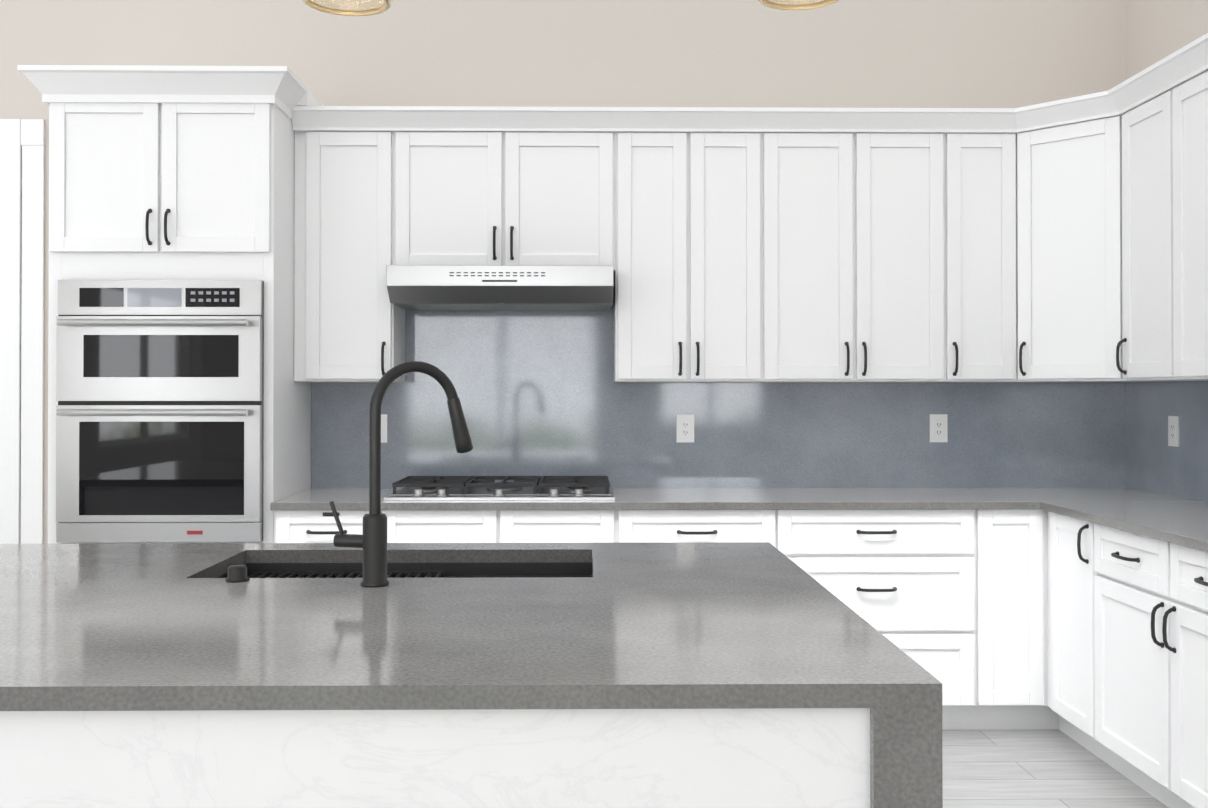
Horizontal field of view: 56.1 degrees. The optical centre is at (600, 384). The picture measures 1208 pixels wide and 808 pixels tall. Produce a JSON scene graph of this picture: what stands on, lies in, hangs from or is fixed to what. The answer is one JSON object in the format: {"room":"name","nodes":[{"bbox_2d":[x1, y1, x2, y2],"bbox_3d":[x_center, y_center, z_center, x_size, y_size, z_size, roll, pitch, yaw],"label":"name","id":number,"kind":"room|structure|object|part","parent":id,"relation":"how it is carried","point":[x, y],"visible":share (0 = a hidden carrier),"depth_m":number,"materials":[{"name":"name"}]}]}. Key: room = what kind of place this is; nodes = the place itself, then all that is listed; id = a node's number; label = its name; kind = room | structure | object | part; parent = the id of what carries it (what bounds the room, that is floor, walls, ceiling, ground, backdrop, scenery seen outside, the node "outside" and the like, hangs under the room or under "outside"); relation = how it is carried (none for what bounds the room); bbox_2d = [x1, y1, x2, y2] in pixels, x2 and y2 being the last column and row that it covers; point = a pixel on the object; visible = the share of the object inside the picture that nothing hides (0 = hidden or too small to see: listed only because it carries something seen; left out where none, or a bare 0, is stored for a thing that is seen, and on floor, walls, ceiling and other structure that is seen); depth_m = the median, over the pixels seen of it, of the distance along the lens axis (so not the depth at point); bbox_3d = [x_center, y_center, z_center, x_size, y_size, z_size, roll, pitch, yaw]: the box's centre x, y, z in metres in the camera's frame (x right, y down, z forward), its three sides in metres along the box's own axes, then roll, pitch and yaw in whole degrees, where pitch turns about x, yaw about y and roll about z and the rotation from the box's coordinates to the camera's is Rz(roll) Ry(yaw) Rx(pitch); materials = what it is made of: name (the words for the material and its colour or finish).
{"room":"kitchen","nodes":[
{"label":"kitchen","id":0,"kind":"room"},
{"bbox_2d":[0,0,1125,543],"bbox_3d":[-0.780,-0.325,5.068,6.455,3.400,0.120,0,0,-1],"label":"wall","id":1,"kind":"structure","parent":0,"point":[726,52],"depth_m":5.03,"materials":[{"name":"beige paint"}]},
{"bbox_2d":[0,119,44,543],"bbox_3d":[-3.035,0.105,5.024,1.175,2.539,0.138,0,0,-1],"label":"door frame","id":2,"kind":"structure","parent":1,"relation":"attached to","point":[22,144],"depth_m":4.97,"materials":[{"name":"white paint"}]},
{"bbox_2d":[291,106,410,381],"bbox_3d":[-1.031,-0.572,4.840,0.479,1.122,0.329,0,0,-1],"label":"upper cabinet","id":3,"kind":"object","parent":1,"relation":"attached to","point":[352,164],"depth_m":4.68,"materials":[{"name":"white paint"}]},
{"bbox_2d":[386,265,613,310],"bbox_3d":[-0.402,-0.398,4.754,0.905,0.147,0.483,0,0,-1],"label":"range hood","id":4,"kind":"object","parent":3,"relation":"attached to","point":[501,287],"visible":1,"depth_m":4.52,"materials":[{"name":"silver metal"}]},
{"bbox_2d":[411,106,522,264],"bbox_3d":[-0.598,-0.803,4.847,0.520,0.660,0.329,0,0,-1],"label":"upper cabinet","id":5,"kind":"object","parent":1,"relation":"attached to","point":[467,161],"depth_m":4.69,"materials":[{"name":"white paint"}]},
{"bbox_2d":[523,107,618,272],"bbox_3d":[-0.203,-0.802,4.852,0.528,0.660,0.329,0,0,-1],"label":"upper cabinet","id":6,"kind":"object","parent":1,"relation":"attached to","point":[571,154],"depth_m":4.70,"materials":[{"name":"white paint"}]},
{"bbox_2d":[613,107,706,381],"bbox_3d":[0.212,-0.571,4.856,0.436,1.122,0.329,0,0,-1],"label":"upper cabinet","id":7,"kind":"object","parent":1,"relation":"attached to","point":[660,286],"depth_m":4.70,"materials":[{"name":"white paint"}]},
{"bbox_2d":[311,304,1122,488],"bbox_3d":[0.537,-0.005,5.013,3.618,0.929,0.015,0,0,-1],"label":"backsplash","id":8,"kind":"structure","parent":1,"relation":"attached to","point":[541,393],"depth_m":5.00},
{"bbox_2d":[381,414,386,442],"bbox_3d":[-0.976,0.195,4.980,0.078,0.124,0.008,0,0,-1],"label":"electrical outlet","id":9,"kind":"object","parent":8,"relation":"attached to","point":[383,428],"visible":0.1,"depth_m":4.98,"materials":[{"name":"white plastic"}]},
{"bbox_2d":[677,414,693,441],"bbox_3d":[0.376,0.195,4.997,0.078,0.124,0.008,0,0,-1],"label":"electrical outlet","id":10,"kind":"object","parent":8,"relation":"attached to","point":[685,427],"visible":1,"depth_m":5.00,"materials":[{"name":"white plastic"}]},
{"bbox_2d":[930,414,947,441],"bbox_3d":[1.498,0.195,5.012,0.078,0.124,0.008,0,0,-1],"label":"electrical outlet","id":11,"kind":"object","parent":8,"relation":"attached to","point":[938,427],"visible":1,"depth_m":5.01,"materials":[{"name":"white plastic"}]},
{"bbox_2d":[707,107,782,381],"bbox_3d":[0.518,-0.571,4.860,0.436,1.122,0.329,0,0,-1],"label":"upper cabinet","id":12,"kind":"object","parent":1,"relation":"attached to","point":[745,144],"depth_m":4.70,"materials":[{"name":"white paint"}]},
{"bbox_2d":[783,107,874,381],"bbox_3d":[0.863,-0.571,4.864,0.515,1.122,0.329,0,0,-1],"label":"upper cabinet","id":13,"kind":"object","parent":1,"relation":"attached to","point":[829,153],"depth_m":4.71,"materials":[{"name":"white paint"}]},
{"bbox_2d":[875,108,926,381],"bbox_3d":[1.245,-0.571,4.869,0.508,1.122,0.329,0,0,-1],"label":"upper cabinet","id":14,"kind":"object","parent":1,"relation":"attached to","point":[900,134],"depth_m":4.71,"materials":[{"name":"white paint"}]},
{"bbox_2d":[927,108,1002,381],"bbox_3d":[1.577,-0.571,4.852,0.416,1.122,0.372,0,0,-1],"label":"upper cabinet","id":15,"kind":"object","parent":1,"relation":"attached to","point":[965,145],"depth_m":4.71,"materials":[{"name":"white paint"}]},
{"bbox_2d":[942,729,1168,807],"bbox_3d":[-0.730,1.395,1.145,6.455,0.100,7.900,0,0,-1],"label":"floor","id":16,"kind":"structure","parent":0,"point":[1052,768],"depth_m":3.96,"materials":[{"name":"grey wood"}]},
{"bbox_2d":[17,65,322,543],"bbox_3d":[-1.704,0.082,4.631,1.018,2.578,0.720,0,0,-1],"label":"tall cabinet","id":17,"kind":"object","parent":16,"relation":"on","point":[179,404],"visible":0.71,"depth_m":4.36,"materials":[{"name":"white paint"}]},
{"bbox_2d":[56,280,263,542],"bbox_3d":[-1.696,0.105,4.527,0.776,1.006,0.512,0,0,-1],"label":"wall oven","id":18,"kind":"object","parent":17,"relation":"in","point":[160,383],"depth_m":4.34,"materials":[{"name":"silver metal"}]},
{"bbox_3d":[-1.704,-1.145,4.648,1.018,0.124,0.704,0,0,-1],"label":"tall cab crown","id":19,"kind":"part","parent":17,"relation":"part of","materials":[{"name":"white paint"}]},
{"bbox_2d":[273,510,400,542],"bbox_3d":[-1.029,0.929,4.678,0.482,0.884,0.629,0,0,-1],"label":"base cabinet","id":20,"kind":"object","parent":16,"relation":"on","point":[290,526],"depth_m":4.37,"materials":[{"name":"white paint"}]},
{"bbox_2d":[0,542,942,807],"bbox_3d":[-1.044,0.897,2.391,3.059,0.915,1.548,0,0,-1],"label":"kitchen island","id":21,"kind":"object","parent":16,"relation":"on","point":[740,674],"visible":1,"depth_m":1.66,"materials":[{"name":"white stone"}]},
{"bbox_2d":[225,565,249,582],"bbox_3d":[-0.813,0.424,2.539,0.052,0.033,0.052,0,0,-1],"label":"button","id":22,"kind":"object","parent":21,"relation":"on","point":[237,573],"visible":0.98,"depth_m":2.52,"materials":[{"name":"black metal"}]},
{"bbox_2d":[322,361,472,587],"bbox_3d":[-0.454,0.194,2.546,0.321,0.492,0.188,0,0,-1],"label":"faucet","id":23,"kind":"object","parent":21,"relation":"on","point":[371,541],"visible":1,"depth_m":2.48,"materials":[{"name":"black metal"}]},
{"bbox_2d":[217,562,592,577],"bbox_3d":[-0.482,0.604,2.808,0.951,0.252,0.484,0,0,-1],"label":"sink","id":24,"kind":"object","parent":21,"relation":"in","point":[254,569],"depth_m":3.04,"materials":[{"name":"black metal"}]},
{"bbox_2d":[401,510,636,542],"bbox_3d":[-0.397,0.929,4.687,1.042,0.884,0.629,0,0,-1],"label":"base cabinet","id":25,"kind":"object","parent":16,"relation":"on","point":[417,526],"depth_m":4.38,"materials":[{"name":"white paint"}]},
{"bbox_2d":[270,488,1169,509],"bbox_3d":[0.540,0.472,4.690,3.619,0.030,0.655,0,0,-1],"label":"countertop","id":26,"kind":"structure","parent":25,"relation":"on","point":[625,498],"depth_m":4.43,"materials":[{"name":"grey stone"}]},
{"bbox_2d":[384,476,614,499],"bbox_3d":[-0.398,0.427,4.687,0.904,0.060,0.500,0,0,-1],"label":"cooktop","id":27,"kind":"object","parent":26,"relation":"in","point":[489,488],"visible":1,"depth_m":4.56,"materials":[{"name":"silver metal"}]},
{"bbox_2d":[637,510,780,551],"bbox_3d":[0.336,0.929,4.696,0.689,0.884,0.629,0,0,-1],"label":"base cabinet","id":28,"kind":"object","parent":16,"relation":"on","point":[653,526],"depth_m":4.39,"materials":[{"name":"white paint"}]},
{"bbox_2d":[781,509,996,729],"bbox_3d":[1.069,0.929,4.706,0.904,0.884,0.629,0,0,-1],"label":"base cabinet","id":29,"kind":"object","parent":16,"relation":"on","point":[925,580],"depth_m":4.40,"materials":[{"name":"white paint"}]},
{"bbox_2d":[997,509,1028,729],"bbox_3d":[1.588,0.929,4.712,0.261,0.884,0.629,0,0,-1],"label":"base cabinet","id":30,"kind":"object","parent":16,"relation":"on","point":[1012,683],"depth_m":4.41,"materials":[{"name":"white paint"}]},
{"bbox_2d":[1025,509,1100,758],"bbox_3d":[2.013,0.925,4.168,0.688,0.884,0.512,0,0,-1],"label":"base cabinet","id":31,"kind":"object","parent":16,"relation":"on","point":[1091,637],"depth_m":4.25,"materials":[{"name":"white paint"}]},
{"bbox_2d":[1097,524,1207,807],"bbox_3d":[2.051,0.920,3.462,0.630,0.884,1.159,0,0,-1],"label":"base cabinet","id":32,"kind":"object","parent":16,"relation":"on","point":[1154,592],"depth_m":3.56,"materials":[{"name":"white paint"}]},
{"bbox_2d":[1038,496,1207,551],"bbox_3d":[2.041,0.462,3.348,0.653,0.030,2.040,0,0,-1],"label":"countertop","id":33,"kind":"structure","parent":32,"relation":"on","point":[1175,520],"depth_m":3.97,"materials":[{"name":"grey stone"}]},
{"bbox_2d":[1126,0,1207,381],"bbox_3d":[2.458,-0.355,1.149,0.120,3.400,7.800,0,0,-1],"label":"wall","id":34,"kind":"structure","parent":0,"point":[1157,30],"depth_m":4.77,"materials":[{"name":"beige paint"}]},
{"bbox_2d":[1003,87,1118,381],"bbox_3d":[2.012,-0.573,4.691,0.677,1.122,0.705,0,0,-1],"label":"upper cabinet","id":35,"kind":"object","parent":34,"relation":"attached to","point":[1061,241],"depth_m":4.58,"materials":[{"name":"white paint"}]},
{"bbox_3d":[0.401,-1.098,3.623,3.308,0.088,2.189,0,0,-1],"label":"crown","id":36,"kind":"part","parent":35,"relation":"part of","materials":[{"name":"white paint"}]},
{"bbox_2d":[1115,53,1178,381],"bbox_3d":[2.172,-0.576,4.211,0.369,1.122,0.501,0,0,-1],"label":"upper cabinet","id":37,"kind":"object","parent":34,"relation":"attached to","point":[1147,102],"depth_m":4.20,"materials":[{"name":"white paint"}]},
{"bbox_2d":[1123,381,1207,501],"bbox_3d":[2.355,0.216,3.669,0.015,0.467,2.670,0,0,-1],"label":"backsplash","id":38,"kind":"structure","parent":34,"relation":"attached to","point":[1149,464],"depth_m":4.68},
{"bbox_2d":[1168,416,1178,446],"bbox_3d":[2.332,0.191,4.608,0.008,0.124,0.078,0,0,-1],"label":"electrical outlet","id":39,"kind":"object","parent":38,"relation":"attached to","point":[1173,430],"visible":1,"depth_m":4.60,"materials":[{"name":"white plastic"}]},
{"bbox_2d":[1179,37,1207,380],"bbox_3d":[2.197,-0.579,3.823,0.329,1.122,0.534,0,0,-1],"label":"upper cabinet","id":40,"kind":"object","parent":34,"relation":"attached to","point":[1193,62],"depth_m":3.89,"materials":[{"name":"white paint"}]},
{"bbox_3d":[-0.730,-2.105,1.172,6.455,0.100,7.900,0,0,-1],"label":"ceiling","id":41,"kind":"structure","parent":0,"visible":0},
{"bbox_2d":[303,0,392,15],"bbox_3d":[-0.541,-1.430,2.419,0.250,1.231,0.250,0,0,-1],"label":"pendant light","id":42,"kind":"object","parent":41,"relation":"hanging from","point":[384,7],"visible":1,"depth_m":2.49,"materials":[{"name":"gold glass"}]},
{"bbox_2d":[758,0,838,10],"bbox_3d":[0.430,-1.438,2.432,0.250,1.214,0.250,0,0,-1],"label":"pendant light","id":43,"kind":"object","parent":41,"relation":"hanging from","point":[789,7],"visible":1,"depth_m":2.50,"materials":[{"name":"gold glass"}]}
]}

